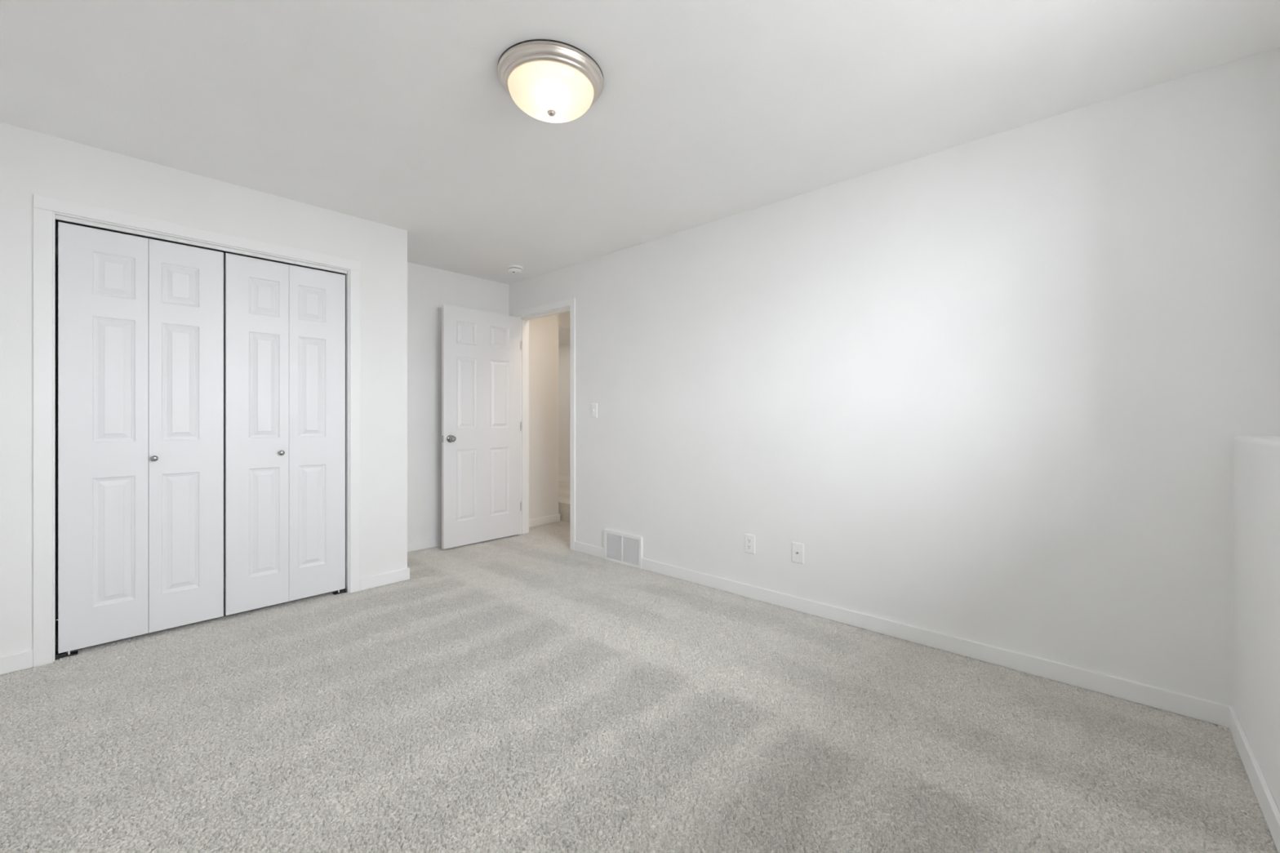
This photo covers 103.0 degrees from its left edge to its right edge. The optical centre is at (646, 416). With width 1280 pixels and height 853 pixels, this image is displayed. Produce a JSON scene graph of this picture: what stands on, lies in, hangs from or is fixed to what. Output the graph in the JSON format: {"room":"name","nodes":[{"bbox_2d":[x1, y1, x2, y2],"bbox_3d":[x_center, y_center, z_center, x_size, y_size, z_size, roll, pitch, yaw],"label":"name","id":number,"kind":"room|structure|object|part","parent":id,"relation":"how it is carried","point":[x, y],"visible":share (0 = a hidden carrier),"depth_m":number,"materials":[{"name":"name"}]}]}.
{"room":"empty bedroom","nodes":[
{"label":"empty bedroom","id":0,"kind":"room"},
{"bbox_2d":[0,122,407,656],"bbox_3d":[-2.361,-0.080,2.771,0.100,2.392,2.034,0,0,42],"label":"wall","id":1,"kind":"structure","parent":0,"point":[32,162],"depth_m":2.56,"materials":[{"name":"paint"}]},
{"bbox_2d":[54,222,224,659],"bbox_3d":[-2.522,0.109,2.571,0.071,2.014,0.608,0,0,44],"label":"door","id":2,"kind":"structure","parent":1,"relation":"in","point":[140,320],"depth_m":2.54,"materials":[{"name":"wood"}]},
{"bbox_3d":[-2.490,0.211,2.575,0.030,0.029,0.029,0,0,42],"label":"knob","id":3,"kind":"part","parent":2,"relation":"part of","materials":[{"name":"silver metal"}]},
{"bbox_2d":[33,194,359,666],"bbox_3d":[-2.325,0.063,2.800,0.115,2.106,1.337,0,0,42],"label":"door frame","id":4,"kind":"structure","parent":1,"relation":"attached to","point":[46,210],"depth_m":2.32,"materials":[{"name":"wood"}]},
{"bbox_3d":[-2.716,0.092,2.291,0.015,2.047,0.057,0,0,42],"label":"casing","id":5,"kind":"part","parent":4,"relation":"part of","materials":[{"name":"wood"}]},
{"bbox_3d":[-2.287,-0.961,2.767,0.015,0.059,1.337,0,0,42],"label":"head casing","id":6,"kind":"part","parent":4,"relation":"part of","materials":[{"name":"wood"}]},
{"bbox_3d":[-1.860,0.092,3.242,0.015,2.047,0.058,0,0,42],"label":"casing","id":7,"kind":"part","parent":4,"relation":"part of","materials":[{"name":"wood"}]},
{"bbox_2d":[0,568,409,675],"bbox_3d":[-2.314,1.077,2.738,0.013,0.078,2.047,0,0,42],"label":"baseboard","id":8,"kind":"structure","parent":1,"relation":"attached to","point":[22,660],"depth_m":2.27,"materials":[{"name":"wood"}]},
{"bbox_2d":[224,253,346,615],"bbox_3d":[-2.115,0.109,3.024,0.070,2.014,0.600,0,0,40],"label":"door","id":9,"kind":"structure","parent":1,"relation":"in","point":[285,324],"depth_m":2.98,"materials":[{"name":"wood"}]},
{"bbox_3d":[-2.132,0.211,2.973,0.030,0.029,0.029,0,0,42],"label":"knob","id":10,"kind":"part","parent":9,"relation":"part of","materials":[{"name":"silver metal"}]},
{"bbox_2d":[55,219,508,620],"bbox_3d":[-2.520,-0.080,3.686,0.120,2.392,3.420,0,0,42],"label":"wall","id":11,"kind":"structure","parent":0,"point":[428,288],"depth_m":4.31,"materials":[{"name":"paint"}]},
{"bbox_2d":[407,536,441,551],"bbox_3d":[-1.746,1.077,4.447,0.013,0.078,1.253,0,0,42],"label":"baseboard","id":12,"kind":"structure","parent":11,"relation":"attached to","point":[433,542],"depth_m":4.29,"materials":[{"name":"wood"}]},
{"bbox_2d":[528,311,569,519],"bbox_3d":[-0.872,-0.080,5.794,0.390,2.392,1.680,0,0,42],"label":"wall","id":13,"kind":"structure","parent":0,"point":[544,331],"depth_m":5.29,"materials":[{"name":"paint"}]},
{"bbox_2d":[528,514,559,527],"bbox_3d":[-1.214,1.077,5.330,0.303,0.078,0.533,0,0,42],"label":"baseboard","id":14,"kind":"structure","parent":13,"relation":"attached to","point":[553,518],"depth_m":5.27,"materials":[{"name":"wood"}]},
{"bbox_2d":[558,343,569,476],"bbox_3d":[-0.243,-0.179,6.426,3.600,2.194,0.100,0,0,42],"label":"wall","id":15,"kind":"structure","parent":0,"point":[563,349],"depth_m":7.19,"materials":[{"name":"paint"}]},
{"bbox_2d":[558,475,569,482],"bbox_3d":[-0.281,0.879,6.384,3.400,0.078,0.013,0,0,42],"label":"baseboard","id":16,"kind":"structure","parent":15,"relation":"attached to","point":[561,478],"depth_m":7.17,"materials":[{"name":"wood"}]},
{"bbox_2d":[558,480,569,522],"bbox_3d":[-0.618,1.067,6.009,3.600,0.298,1.220,0,0,42],"label":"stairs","id":17,"kind":"structure","parent":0,"point":[563,486],"depth_m":5.50,"materials":[{"name":"carpet"}]},
{"bbox_2d":[558,328,569,345],"bbox_3d":[-1.386,-1.054,6.606,1.460,0.061,1.160,0,0,42],"label":"ceiling","id":18,"kind":"structure","parent":0,"point":[563,335],"depth_m":6.52,"materials":[{"name":"paint"}]},
{"bbox_2d":[0,520,1278,852],"bbox_3d":[-0.534,1.166,2.356,5.492,0.101,4.100,0,0,42],"label":"floor","id":19,"kind":"structure","parent":0,"point":[527,692],"depth_m":1.77,"materials":[{"name":"carpet"}]},
{"bbox_2d":[0,0,1279,284],"bbox_3d":[-0.602,-1.335,2.041,5.172,0.120,3.540,0,0,42],"label":"ceiling","id":20,"kind":"structure","parent":0,"point":[397,113],"depth_m":1.99,"materials":[{"name":"paint"}]},
{"bbox_2d":[506,265,523,274],"bbox_3d":[-1.127,-1.250,4.352,0.134,0.052,0.134,0,0,42],"label":"smoke detector","id":21,"kind":"object","parent":20,"relation":"attached to","point":[513,269],"visible":1,"depth_m":4.31,"materials":[{"name":"white plastic"}]},
{"bbox_2d":[497,39,603,123],"bbox_3d":[-0.359,-1.204,1.916,0.391,0.143,0.391,0,0,42],"label":"ceiling light","id":22,"kind":"object","parent":20,"relation":"attached to","point":[550,81],"visible":1,"depth_m":1.81,"materials":[{"name":"white glass"}]},
{"bbox_3d":[-0.359,-1.189,1.916,0.316,0.089,0.316,0,0,42],"label":"lamp shade","id":23,"kind":"part","parent":22,"relation":"part of","materials":[{"name":"white glass"}]},
{"bbox_2d":[508,46,1279,706],"bbox_3d":[0.542,-0.080,3.312,5.172,2.392,0.120,0,0,42],"label":"wall","id":24,"kind":"structure","parent":0,"point":[997,390],"depth_m":2.33,"materials":[{"name":"paint"}]},
{"bbox_2d":[441,304,520,549],"bbox_3d":[-1.453,0.085,4.520,0.157,2.032,0.762,0,0,42],"label":"door","id":25,"kind":"structure","parent":24,"relation":"in","point":[481,350],"depth_m":4.47,"materials":[{"name":"wood"}]},
{"bbox_2d":[513,297,575,550],"bbox_3d":[-0.889,0.063,4.599,0.898,2.107,0.150,0,0,42],"label":"door frame","id":26,"kind":"structure","parent":24,"relation":"attached to","point":[566,305],"depth_m":4.78,"materials":[{"name":"wood"}]},
{"bbox_3d":[-0.934,-0.963,4.549,0.898,0.055,0.015,0,0,42],"label":"head casing","id":27,"kind":"part","parent":26,"relation":"part of","materials":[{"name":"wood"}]},
{"bbox_3d":[-0.621,0.090,4.267,0.055,2.052,0.015,0,0,42],"label":"casing","id":28,"kind":"part","parent":26,"relation":"part of","materials":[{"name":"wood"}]},
{"bbox_2d":[591,403,597,417],"bbox_3d":[-0.430,-0.048,4.092,0.072,0.117,0.020,0,0,42],"label":"light switch","id":29,"kind":"object","parent":24,"relation":"attached to","point":[593,406],"visible":1,"depth_m":4.09,"materials":[{"name":"white plastic"}]},
{"bbox_2d":[604,528,642,568],"bbox_3d":[-0.185,0.999,3.871,0.400,0.234,0.020,0,0,42],"label":"air vent","id":30,"kind":"object","parent":24,"relation":"in","point":[622,548],"visible":1,"depth_m":3.86,"materials":[{"name":"metal"}]},
{"bbox_2d":[744,533,755,554],"bbox_3d":[0.634,0.785,3.143,0.072,0.117,0.009,0,0,42],"label":"wall outlet","id":31,"kind":"object","parent":24,"relation":"attached to","point":[749,540],"visible":1,"depth_m":3.14,"materials":[{"name":"white plastic"}]},
{"bbox_2d":[791,541,804,564],"bbox_3d":[0.865,0.784,2.930,0.072,0.117,0.016,0,0,42],"label":"outlet","id":32,"kind":"object","parent":24,"relation":"attached to","point":[797,548],"visible":1,"depth_m":2.93,"materials":[{"name":"white plastic"}]},
{"bbox_2d":[574,541,1234,727],"bbox_3d":[0.750,1.077,3.035,3.629,0.078,0.013,0,0,42],"label":"baseboard","id":33,"kind":"structure","parent":24,"relation":"attached to","point":[1187,705],"depth_m":2.34,"materials":[{"name":"wood"}]},
{"bbox_2d":[1233,435,1279,811],"bbox_3d":[1.160,0.591,0.456,0.432,1.050,3.300,0,0,42],"label":"wall","id":34,"kind":"structure","parent":0,"point":[1256,458],"depth_m":1.53,"materials":[{"name":"paint"}]},
{"bbox_2d":[1228,706,1279,852],"bbox_3d":[0.990,1.077,0.600,0.013,0.078,3.287,0,0,42],"label":"baseboard","id":35,"kind":"structure","parent":34,"relation":"attached to","point":[1269,809],"depth_m":1.49,"materials":[{"name":"wood"}]}
]}

